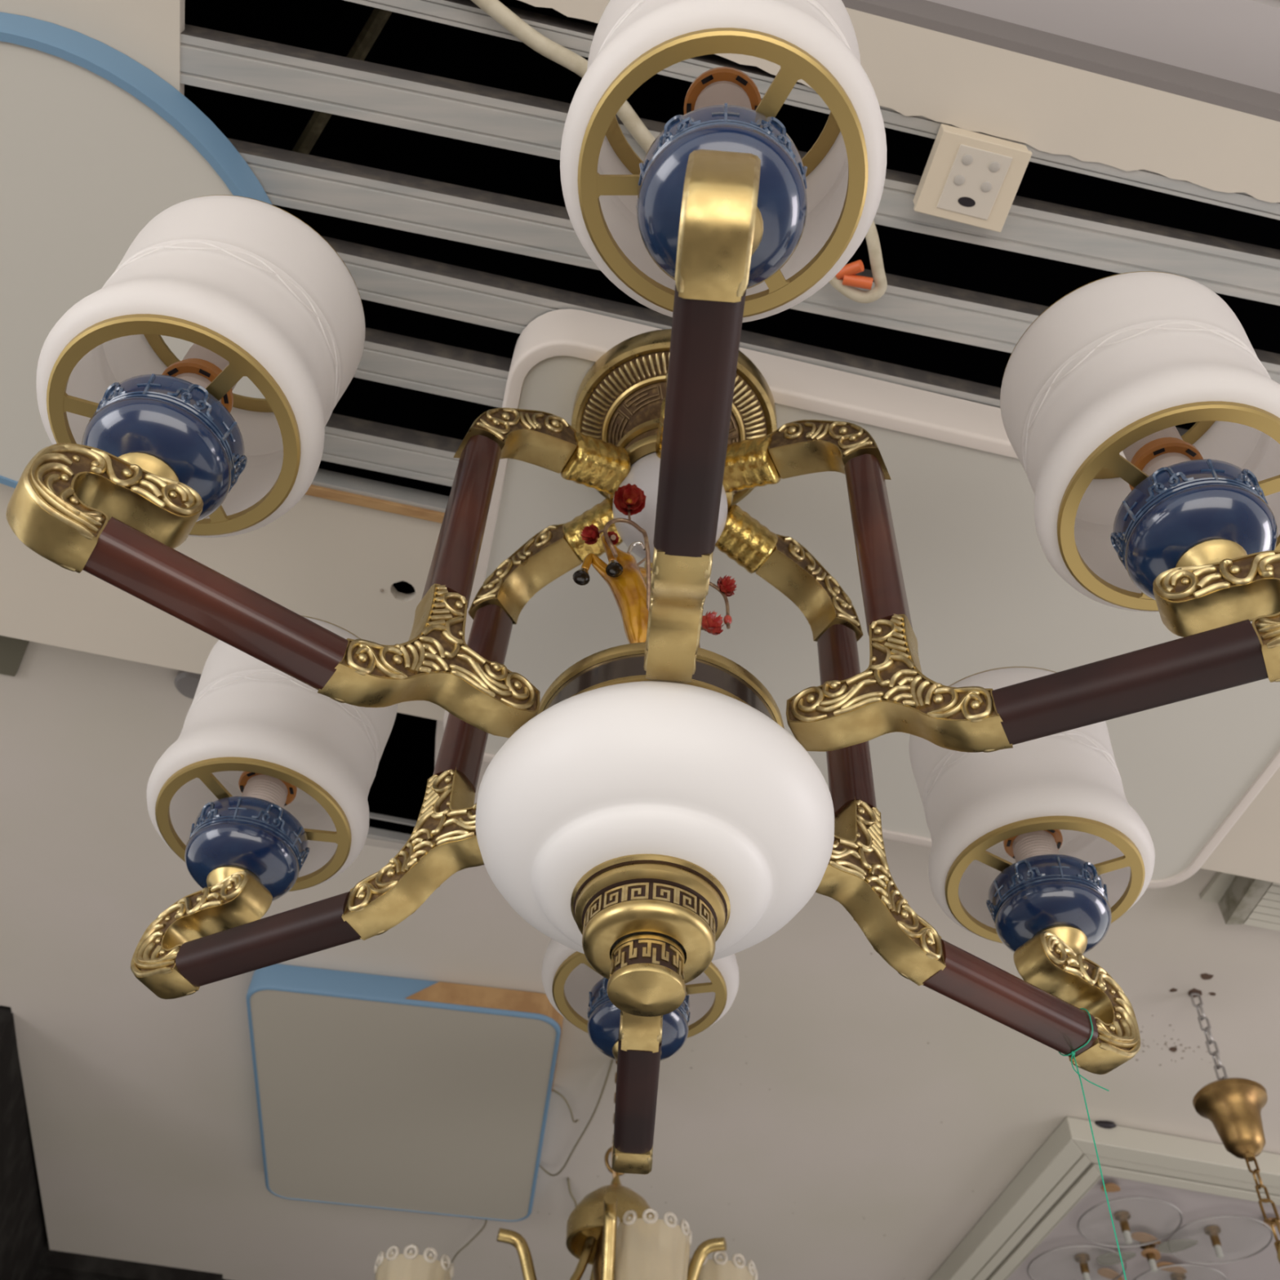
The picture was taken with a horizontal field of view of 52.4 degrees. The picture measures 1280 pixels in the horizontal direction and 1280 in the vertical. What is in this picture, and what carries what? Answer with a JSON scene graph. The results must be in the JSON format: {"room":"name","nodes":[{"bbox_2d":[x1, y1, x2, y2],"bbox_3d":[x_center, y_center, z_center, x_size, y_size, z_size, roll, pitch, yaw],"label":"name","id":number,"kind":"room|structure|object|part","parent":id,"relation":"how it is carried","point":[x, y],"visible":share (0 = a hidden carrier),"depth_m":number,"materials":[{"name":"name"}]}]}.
{"room":"store","nodes":[
{"label":"store","id":0,"kind":"room"},
{"bbox_2d":[0,1005,48,1279],"bbox_3d":[-1.089,1.601,1.304,0.030,2.400,0.830,12,-51,-7],"label":"wall","id":1,"kind":"structure","parent":0,"point":[24,1238],"depth_m":2.14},
{"bbox_2d":[35,1240,227,1279],"bbox_3d":[-0.394,2.052,1.642,5.000,2.400,0.050,12,-51,-7],"label":"wall","id":2,"kind":"structure","parent":0,"point":[52,1264],"depth_m":2.43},
{"bbox_2d":[0,640,1279,1279],"bbox_3d":[-0.161,0.694,2.022,5.000,0.012,1.643,12,-51,-7],"label":"ceiling","id":3,"kind":"structure","parent":0,"point":[142,1109],"depth_m":1.96,"materials":[{"name":"white paint"}]},
{"bbox_2d":[0,635,29,676],"bbox_3d":[-0.735,0.013,1.477,0.086,0.006,0.060,12,-51,-7],"label":"trim","id":4,"kind":"structure","parent":3,"relation":"attached to","point":[12,651],"depth_m":1.47,"materials":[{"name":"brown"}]},
{"bbox_2d":[174,670,201,698],"bbox_3d":[-0.511,0.050,1.489,0.042,0.016,0.042,2,-50,1],"label":"recessed light","id":5,"kind":"object","parent":3,"relation":"in","point":[186,683],"visible":0.57,"depth_m":1.48,"materials":[{"name":"grey"}]},
{"bbox_2d":[366,812,417,844],"bbox_3d":[-0.387,0.239,1.679,0.300,0.020,0.048,12,-51,-7],"label":"trim","id":6,"kind":"structure","parent":3,"relation":"attached to","point":[373,833],"depth_m":1.68,"materials":[{"name":"metal"}]},
{"bbox_2d":[245,964,563,1222],"bbox_3d":[-0.367,0.723,2.023,0.448,0.040,0.608,7,-50,-3],"label":"recessed light","id":7,"kind":"object","parent":3,"relation":"in","point":[372,1091],"visible":0.96,"depth_m":1.96,"materials":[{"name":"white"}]},
{"bbox_2d":[450,1219,487,1262],"bbox_3d":[-0.298,1.055,2.300,0.020,0.023,0.198,19,-52,-12],"label":"cable","id":8,"kind":"object","parent":7,"relation":"attached to","point":[486,1221],"visible":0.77,"depth_m":2.30,"materials":[{"name":"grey plastic"}]},
{"bbox_2d":[552,1088,578,1122],"bbox_3d":[-0.115,0.720,2.018,0.019,0.014,0.091,-20,-54,18],"label":"cable","id":9,"kind":"object","parent":7,"relation":"attached to","point":[553,1090],"visible":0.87,"depth_m":2.01,"materials":[{"name":"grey plastic"}]},
{"bbox_2d":[538,1059,613,1176],"bbox_3d":[-0.091,0.761,2.052,0.037,0.020,0.342,19,-52,-12],"label":"cable","id":10,"kind":"object","parent":7,"relation":"attached to","point":[611,1061],"visible":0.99,"depth_m":2.05,"materials":[{"name":"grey plastic"}]},
{"bbox_2d":[373,1060,757,1279],"bbox_3d":[-0.094,0.760,1.766,0.508,0.476,0.287,2,-50,1],"label":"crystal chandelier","id":11,"kind":"object","parent":3,"relation":"hanging from","point":[613,1229],"visible":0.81,"depth_m":1.68,"materials":[{"name":"gold metal"}]},
{"bbox_3d":[-0.302,0.874,1.687,0.103,0.110,0.103,2,-50,1],"label":"lamp shade","id":12,"kind":"part","parent":11,"relation":"part of","materials":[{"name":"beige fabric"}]},
{"bbox_3d":[-0.119,0.830,1.661,0.143,0.132,0.017,16,-51,-10],"label":"arm","id":13,"kind":"part","parent":11,"relation":"part of","materials":[{"name":"gold metal"}]},
{"bbox_3d":[-0.039,0.848,1.681,0.048,0.195,0.048,2,-50,1],"label":"stem","id":14,"kind":"part","parent":11,"relation":"part of","materials":[{"name":"gold metal"}]},
{"bbox_3d":[-0.039,0.787,1.622,0.017,0.132,0.142,2,-50,2],"label":"arm","id":15,"kind":"part","parent":11,"relation":"part of","materials":[{"name":"gold metal"}]},
{"bbox_3d":[-0.031,0.693,1.868,0.016,0.222,0.014,2,-50,1],"label":"supply cord","id":16,"kind":"part","parent":11,"relation":"part of","materials":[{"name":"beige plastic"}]},
{"bbox_3d":[0.010,0.805,1.624,0.107,0.120,0.107,2,-50,1],"label":"lamp shade","id":17,"kind":"part","parent":11,"relation":"part of","materials":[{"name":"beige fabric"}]},
{"bbox_3d":[0.041,0.834,1.657,0.143,0.132,0.017,-13,-52,13],"label":"arm","id":18,"kind":"part","parent":11,"relation":"part of","materials":[{"name":"gold metal"}]},
{"bbox_3d":[0.102,0.886,1.686,0.103,0.120,0.103,2,-50,1],"label":"lamp shade","id":19,"kind":"part","parent":11,"relation":"part of","materials":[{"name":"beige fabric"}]},
{"bbox_2d":[566,1177,577,1208],"bbox_3d":[-0.112,0.963,2.220,0.014,0.022,0.140,-1,-51,4],"label":"cable","id":20,"kind":"object","parent":3,"relation":"attached to","point":[567,1179],"visible":0.64,"depth_m":2.19,"materials":[{"name":"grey plastic"}]},
{"bbox_2d":[929,1116,1279,1279],"bbox_3d":[1.181,1.232,2.354,1.297,0.062,0.954,12,-51,-7],"label":"ceiling light","id":21,"kind":"object","parent":3,"relation":"attached to","point":[1182,1208],"visible":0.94,"depth_m":2.16,"materials":[{"name":"beige plastic"}]},
{"bbox_3d":[0.563,1.103,2.290,0.224,0.037,0.934,2,-50,1],"label":"frame moulding","id":22,"kind":"part","parent":21,"relation":"part of","materials":[{"name":"beige plastic"}]},
{"bbox_3d":[0.583,1.119,2.306,0.006,0.032,0.911,12,-51,-7],"label":"frame moulding","id":23,"kind":"part","parent":21,"relation":"part of","materials":[{"name":"grey plastic"}]},
{"bbox_3d":[0.593,1.124,2.309,0.203,0.034,0.889,2,-50,1],"label":"frame moulding","id":24,"kind":"part","parent":21,"relation":"part of","materials":[{"name":"beige plastic"}]},
{"bbox_3d":[0.608,1.133,2.319,0.010,0.028,0.885,12,-51,-7],"label":"frame moulding","id":25,"kind":"part","parent":21,"relation":"part of","materials":[{"name":"grey plastic"}]},
{"bbox_3d":[0.620,1.141,2.323,0.200,0.031,0.861,2,-50,1],"label":"frame moulding","id":26,"kind":"part","parent":21,"relation":"part of","materials":[{"name":"beige plastic"}]},
{"bbox_3d":[0.636,1.151,2.335,0.184,0.023,0.834,2,-50,1],"label":"frame moulding","id":27,"kind":"part","parent":21,"relation":"part of","materials":[{"name":"grey plastic"}]},
{"bbox_3d":[0.646,1.154,2.343,0.012,0.014,0.841,12,-51,-7],"label":"frame moulding","id":28,"kind":"part","parent":21,"relation":"part of","materials":[{"name":"beige plastic"}]},
{"bbox_2d":[1074,1253,1089,1274],"bbox_3d":[0.770,1.085,2.257,0.026,0.030,0.025,2,-50,1],"label":"socket","id":29,"kind":"object","parent":21,"relation":"attached to","point":[1083,1259],"depth_m":2.26,"materials":[{"name":"gold metal"}]},
{"bbox_2d":[1114,1210,1130,1233],"bbox_3d":[0.804,0.969,2.159,0.026,0.030,0.025,2,-50,1],"label":"socket","id":30,"kind":"object","parent":21,"relation":"attached to","point":[1123,1217],"depth_m":2.16,"materials":[{"name":"gold metal"}]},
{"bbox_3d":[1.224,1.275,2.418,1.180,0.007,0.830,12,-51,-7],"label":"plate","id":31,"kind":"part","parent":21,"relation":"part of","materials":[{"name":"grey"}]},
{"bbox_2d":[1139,1241,1155,1262],"bbox_3d":[0.869,1.044,2.218,0.026,0.030,0.025,2,-50,1],"label":"socket","id":32,"kind":"object","parent":21,"relation":"attached to","point":[1148,1251],"depth_m":2.21,"materials":[{"name":"gold metal"}]},
{"bbox_3d":[1.282,0.896,2.083,1.297,0.037,0.036,12,-51,-7],"label":"frame moulding","id":33,"kind":"part","parent":21,"relation":"part of","materials":[{"name":"beige"}]},
{"bbox_2d":[1170,1272,1186,1279],"bbox_3d":[0.950,1.133,2.288,0.026,0.030,0.025,2,-50,1],"label":"socket","id":34,"kind":"object","parent":21,"relation":"attached to","point":[1174,1276],"depth_m":2.29,"materials":[{"name":"gold metal"}]},
{"bbox_3d":[1.295,0.925,2.108,1.255,0.034,0.020,12,-51,-7],"label":"frame moulding","id":35,"kind":"part","parent":21,"relation":"part of","materials":[{"name":"beige"}]},
{"bbox_3d":[1.301,0.936,2.121,1.235,0.028,0.010,12,-51,-7],"label":"frame moulding","id":36,"kind":"part","parent":21,"relation":"part of","materials":[{"name":"grey"}]},
{"bbox_3d":[1.302,0.951,2.131,1.225,0.031,0.024,12,-51,-7],"label":"frame moulding","id":37,"kind":"part","parent":21,"relation":"part of","materials":[{"name":"beige"}]},
{"bbox_2d":[1204,1225,1221,1247],"bbox_3d":[0.963,1.001,2.178,0.026,0.030,0.025,2,-50,1],"label":"socket","id":38,"kind":"object","parent":21,"relation":"attached to","point":[1214,1232],"depth_m":2.18,"materials":[{"name":"gold metal"}]},
{"bbox_2d":[1189,992,1279,1263],"bbox_3d":[0.756,0.621,1.635,0.091,0.420,0.091,2,-50,1],"label":"light","id":39,"kind":"object","parent":3,"relation":"hanging from","point":[1233,1105],"visible":1,"depth_m":1.64,"materials":[{"name":"gold metal"}]},
{"bbox_2d":[1199,871,1279,931],"bbox_3d":[0.844,0.184,1.516,0.205,0.040,0.465,12,-51,-7],"label":"air vent","id":40,"kind":"object","parent":3,"relation":"in","point":[1241,900],"visible":0.67,"depth_m":1.63,"materials":[{"name":"beige"}]},
{"bbox_3d":[0.857,0.175,1.529,0.180,0.006,0.463,12,-51,-7],"label":"plate","id":41,"kind":"part","parent":40,"relation":"part of","materials":[{"name":"beige"}]},
{"bbox_3d":[0.784,0.174,1.511,0.035,0.040,0.458,7,-50,-3],"label":"frame","id":42,"kind":"part","parent":40,"relation":"part of","materials":[{"name":"grey metal"}]},
{"bbox_2d":[0,0,1279,1279],"bbox_3d":[-0.178,-0.213,1.242,5.406,0.129,2.985,30,-55,-20],"label":"ceiling","id":43,"kind":"structure","parent":0,"point":[338,563],"depth_m":1.05,"materials":[{"name":"paint"}]},
{"bbox_2d":[0,12,272,488],"bbox_3d":[-0.498,-0.295,1.089,0.422,0.032,0.422,2,-50,1],"label":"recessed light","id":44,"kind":"object","parent":43,"relation":"in","point":[95,144],"visible":0.34,"depth_m":1.01,"materials":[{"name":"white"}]},
{"bbox_3d":[-0.256,-0.472,1.107,0.013,0.013,0.224,31,-56,-21],"label":"hanger rod","id":45,"kind":"part","parent":43,"relation":"part of","materials":[{"name":"grey metal"}]},
{"bbox_2d":[304,484,444,523],"bbox_3d":[-0.290,-0.144,1.234,0.288,0.026,0.010,12,-51,-7],"label":"trim","id":46,"kind":"structure","parent":43,"relation":"attached to","point":[313,491],"depth_m":1.23,"materials":[{"name":"brown wood"}]},
{"bbox_2d":[311,468,448,512],"bbox_3d":[-0.289,-0.151,1.230,0.288,0.022,0.004,12,-51,-7],"label":"trim","id":47,"kind":"structure","parent":43,"relation":"attached to","point":[323,477],"depth_m":1.23,"materials":[{"name":"metal"}]},
{"bbox_2d":[471,0,655,153],"bbox_3d":[-0.072,-0.445,0.964,0.316,0.025,0.028,36,-58,-24],"label":"cable sleeve","id":48,"kind":"object","parent":43,"relation":"attached to","point":[496,10],"visible":0.62,"depth_m":0.96,"materials":[{"name":"white plastic"}]},
{"bbox_2d":[502,308,662,425],"bbox_3d":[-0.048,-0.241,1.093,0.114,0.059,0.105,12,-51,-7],"label":"panel light","id":49,"kind":"object","parent":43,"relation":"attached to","point":[552,357],"depth_m":1.08,"materials":[{"name":"beige plastic"}]},
{"bbox_2d":[5,0,1279,1174],"bbox_3d":[0.018,-0.019,0.897,0.739,0.638,0.810,2,-50,1],"label":"chandelier","id":50,"kind":"object","parent":43,"relation":"attached to","point":[656,816],"depth_m":0.73,"materials":[{"name":"gold metal"}]},
{"bbox_3d":[-0.259,-0.166,0.789,0.160,0.149,0.160,2,-50,1],"label":"lamp shade","id":51,"kind":"part","parent":50,"relation":"part of","materials":[{"name":"white glass"}]},
{"bbox_3d":[-0.210,-0.017,0.650,0.128,0.025,0.030,30,-55,-20],"label":"wooden rod","id":52,"kind":"part","parent":50,"relation":"part of","materials":[{"name":"red wood"}]},
{"bbox_3d":[-0.232,0.190,0.822,0.128,0.026,0.029,-19,-54,18],"label":"wooden rod","id":53,"kind":"part","parent":50,"relation":"part of","materials":[{"name":"black wood"}]},
{"bbox_3d":[-0.277,0.087,0.999,0.160,0.149,0.160,2,-50,1],"label":"lamp shade","id":54,"kind":"part","parent":50,"relation":"part of","materials":[{"name":"white glass"}]},
{"bbox_3d":[-0.120,0.125,0.821,0.117,0.111,0.028,-19,-54,17],"label":"arm","id":55,"kind":"part","parent":50,"relation":"part of","materials":[{"name":"gold metal"}]},
{"bbox_3d":[-0.111,0.014,0.726,0.117,0.110,0.029,30,-55,-20],"label":"arm","id":56,"kind":"part","parent":50,"relation":"part of","materials":[{"name":"gold metal"}]},
{"bbox_3d":[-0.066,-0.021,1.275,0.113,0.059,0.180,12,-51,-7],"label":"ceiling panel light","id":57,"kind":"part","parent":50,"relation":"part of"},
{"bbox_3d":[-0.002,0.314,0.908,0.031,0.026,0.128,2,-50,1],"label":"wooden rod","id":58,"kind":"part","parent":50,"relation":"part of","materials":[{"name":"black wood"}]},
{"bbox_3d":[0.003,0.235,1.102,0.160,0.149,0.160,2,-50,1],"label":"lamp shade","id":59,"kind":"part","parent":50,"relation":"part of","materials":[{"name":"white glass"}]},
{"bbox_3d":[0.004,0.192,0.866,0.025,0.111,0.117,3,-50,0],"label":"arm","id":60,"kind":"part","parent":50,"relation":"part of","materials":[{"name":"gold metal"}]},
{"bbox_3d":[0.004,0.173,0.662,0.040,0.030,0.040,2,-50,1],"label":"finial knob","id":61,"kind":"part","parent":50,"relation":"part of","materials":[{"name":"gold metal"}]},
{"bbox_3d":[0.008,0.111,0.736,0.204,0.102,0.204,2,-50,1],"label":"lamp shade","id":62,"kind":"part","parent":50,"relation":"part of","materials":[{"name":"white glass"}]},
{"bbox_3d":[0.023,-0.094,0.987,0.088,0.066,0.088,2,-50,1],"label":"frosted globe","id":63,"kind":"part","parent":50,"relation":"part of","materials":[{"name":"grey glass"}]},
{"bbox_3d":[0.021,-0.030,0.684,0.028,0.110,0.117,4,-50,0],"label":"arm","id":64,"kind":"part","parent":50,"relation":"part of","materials":[{"name":"gold metal"}]},
{"bbox_3d":[0.025,-0.096,0.574,0.029,0.025,0.128,4,-50,-1],"label":"wooden rod","id":65,"kind":"part","parent":50,"relation":"part of","materials":[{"name":"black wood"}]},
{"bbox_3d":[0.043,-0.271,0.688,0.160,0.149,0.160,2,-50,1],"label":"lamp shade","id":66,"kind":"part","parent":50,"relation":"part of","materials":[{"name":"white glass"}]},
{"bbox_3d":[0.134,0.145,0.822,0.116,0.111,0.026,28,-55,-19],"label":"arm","id":67,"kind":"part","parent":50,"relation":"part of","materials":[{"name":"gold metal"}]},
{"bbox_3d":[0.141,0.031,0.735,0.117,0.113,0.026,-19,-54,18],"label":"arm","id":68,"kind":"part","parent":50,"relation":"part of","materials":[{"name":"gold metal"}]},
{"bbox_3d":[0.233,0.228,0.826,0.128,0.027,0.029,28,-54,-19],"label":"wooden rod","id":69,"kind":"part","parent":50,"relation":"part of","materials":[{"name":"red wood"}]},
{"bbox_3d":[0.295,0.128,0.998,0.160,0.149,0.160,2,-50,1],"label":"lamp shade","id":70,"kind":"part","parent":50,"relation":"part of","materials":[{"name":"white glass"}]},
{"bbox_2d":[1057,1008,1126,1279],"bbox_3d":[0.276,0.350,0.728,0.027,0.327,0.016,-20,-54,18],"label":"thread","id":71,"kind":"object","parent":50,"relation":"hanging from","point":[1073,1053],"visible":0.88,"depth_m":0.81,"materials":[{"name":"teal fabric"}]},
{"bbox_3d":[0.247,0.023,0.662,0.128,0.030,0.029,-19,-54,18],"label":"wooden rod","id":72,"kind":"part","parent":50,"relation":"part of","materials":[{"name":"black wood"}]},
{"bbox_3d":[0.312,-0.121,0.796,0.160,0.149,0.160,2,-50,1],"label":"lamp shade","id":73,"kind":"part","parent":50,"relation":"part of","materials":[{"name":"white glass"}]},
{"bbox_2d":[828,221,887,302],"bbox_3d":[0.176,-0.304,1.055,0.055,0.030,0.064,-24,-55,21],"label":"cable","id":74,"kind":"object","parent":43,"relation":"attached to","point":[846,281],"visible":0.72,"depth_m":1.05,"materials":[{"name":"orange"}]},
{"bbox_2d":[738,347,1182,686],"bbox_3d":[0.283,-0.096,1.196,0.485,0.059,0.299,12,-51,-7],"label":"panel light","id":75,"kind":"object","parent":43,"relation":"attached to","point":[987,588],"depth_m":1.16,"materials":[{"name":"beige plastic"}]},
{"bbox_2d":[912,124,1031,232],"bbox_3d":[0.256,-0.357,1.006,0.072,0.021,0.064,12,-51,-7],"label":"electrical outlet","id":76,"kind":"object","parent":43,"relation":"attached to","point":[971,178],"visible":1,"depth_m":1.00,"materials":[{"name":"beige plastic"}]},
{"bbox_3d":[0.257,-0.352,1.000,0.042,0.003,0.050,12,-51,-7],"label":"plate","id":77,"kind":"part","parent":76,"relation":"part of","materials":[{"name":"beige plastic"}]},
{"bbox_2d":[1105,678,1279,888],"bbox_3d":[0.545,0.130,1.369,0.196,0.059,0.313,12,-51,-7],"label":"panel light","id":78,"kind":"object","parent":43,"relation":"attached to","point":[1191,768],"depth_m":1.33,"materials":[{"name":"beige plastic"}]},
{"bbox_2d":[184,0,1279,834],"bbox_3d":[0.071,-0.190,1.596,5.200,0.820,4.000,12,-51,-7],"label":"ceiling","id":79,"kind":"structure","parent":0,"point":[406,762],"depth_m":1.77,"materials":[{"name":"black"}]},
{"bbox_2d":[926,0,1279,93],"bbox_3d":[0.208,-0.505,0.982,5.000,0.010,0.082,12,-51,-7],"label":"ceiling","id":80,"kind":"structure","parent":0,"point":[1237,41],"depth_m":1.00,"materials":[{"name":"grey paint"}]},
{"bbox_2d":[841,0,1279,121],"bbox_3d":[0.202,-0.467,0.970,5.000,0.058,0.012,11,-51,-6],"label":"trim","id":81,"kind":"structure","parent":80,"relation":"attached to","point":[925,14],"depth_m":0.97,"materials":[{"name":"grey paint"}]},
{"bbox_2d":[1258,0,1279,6],"bbox_3d":[0.216,-0.541,0.977,5.000,0.027,0.018,12,-51,-7],"label":"trim","id":82,"kind":"structure","parent":80,"relation":"attached to","point":[1277,2],"depth_m":1.00,"materials":[{"name":"grey paint"}]}
]}

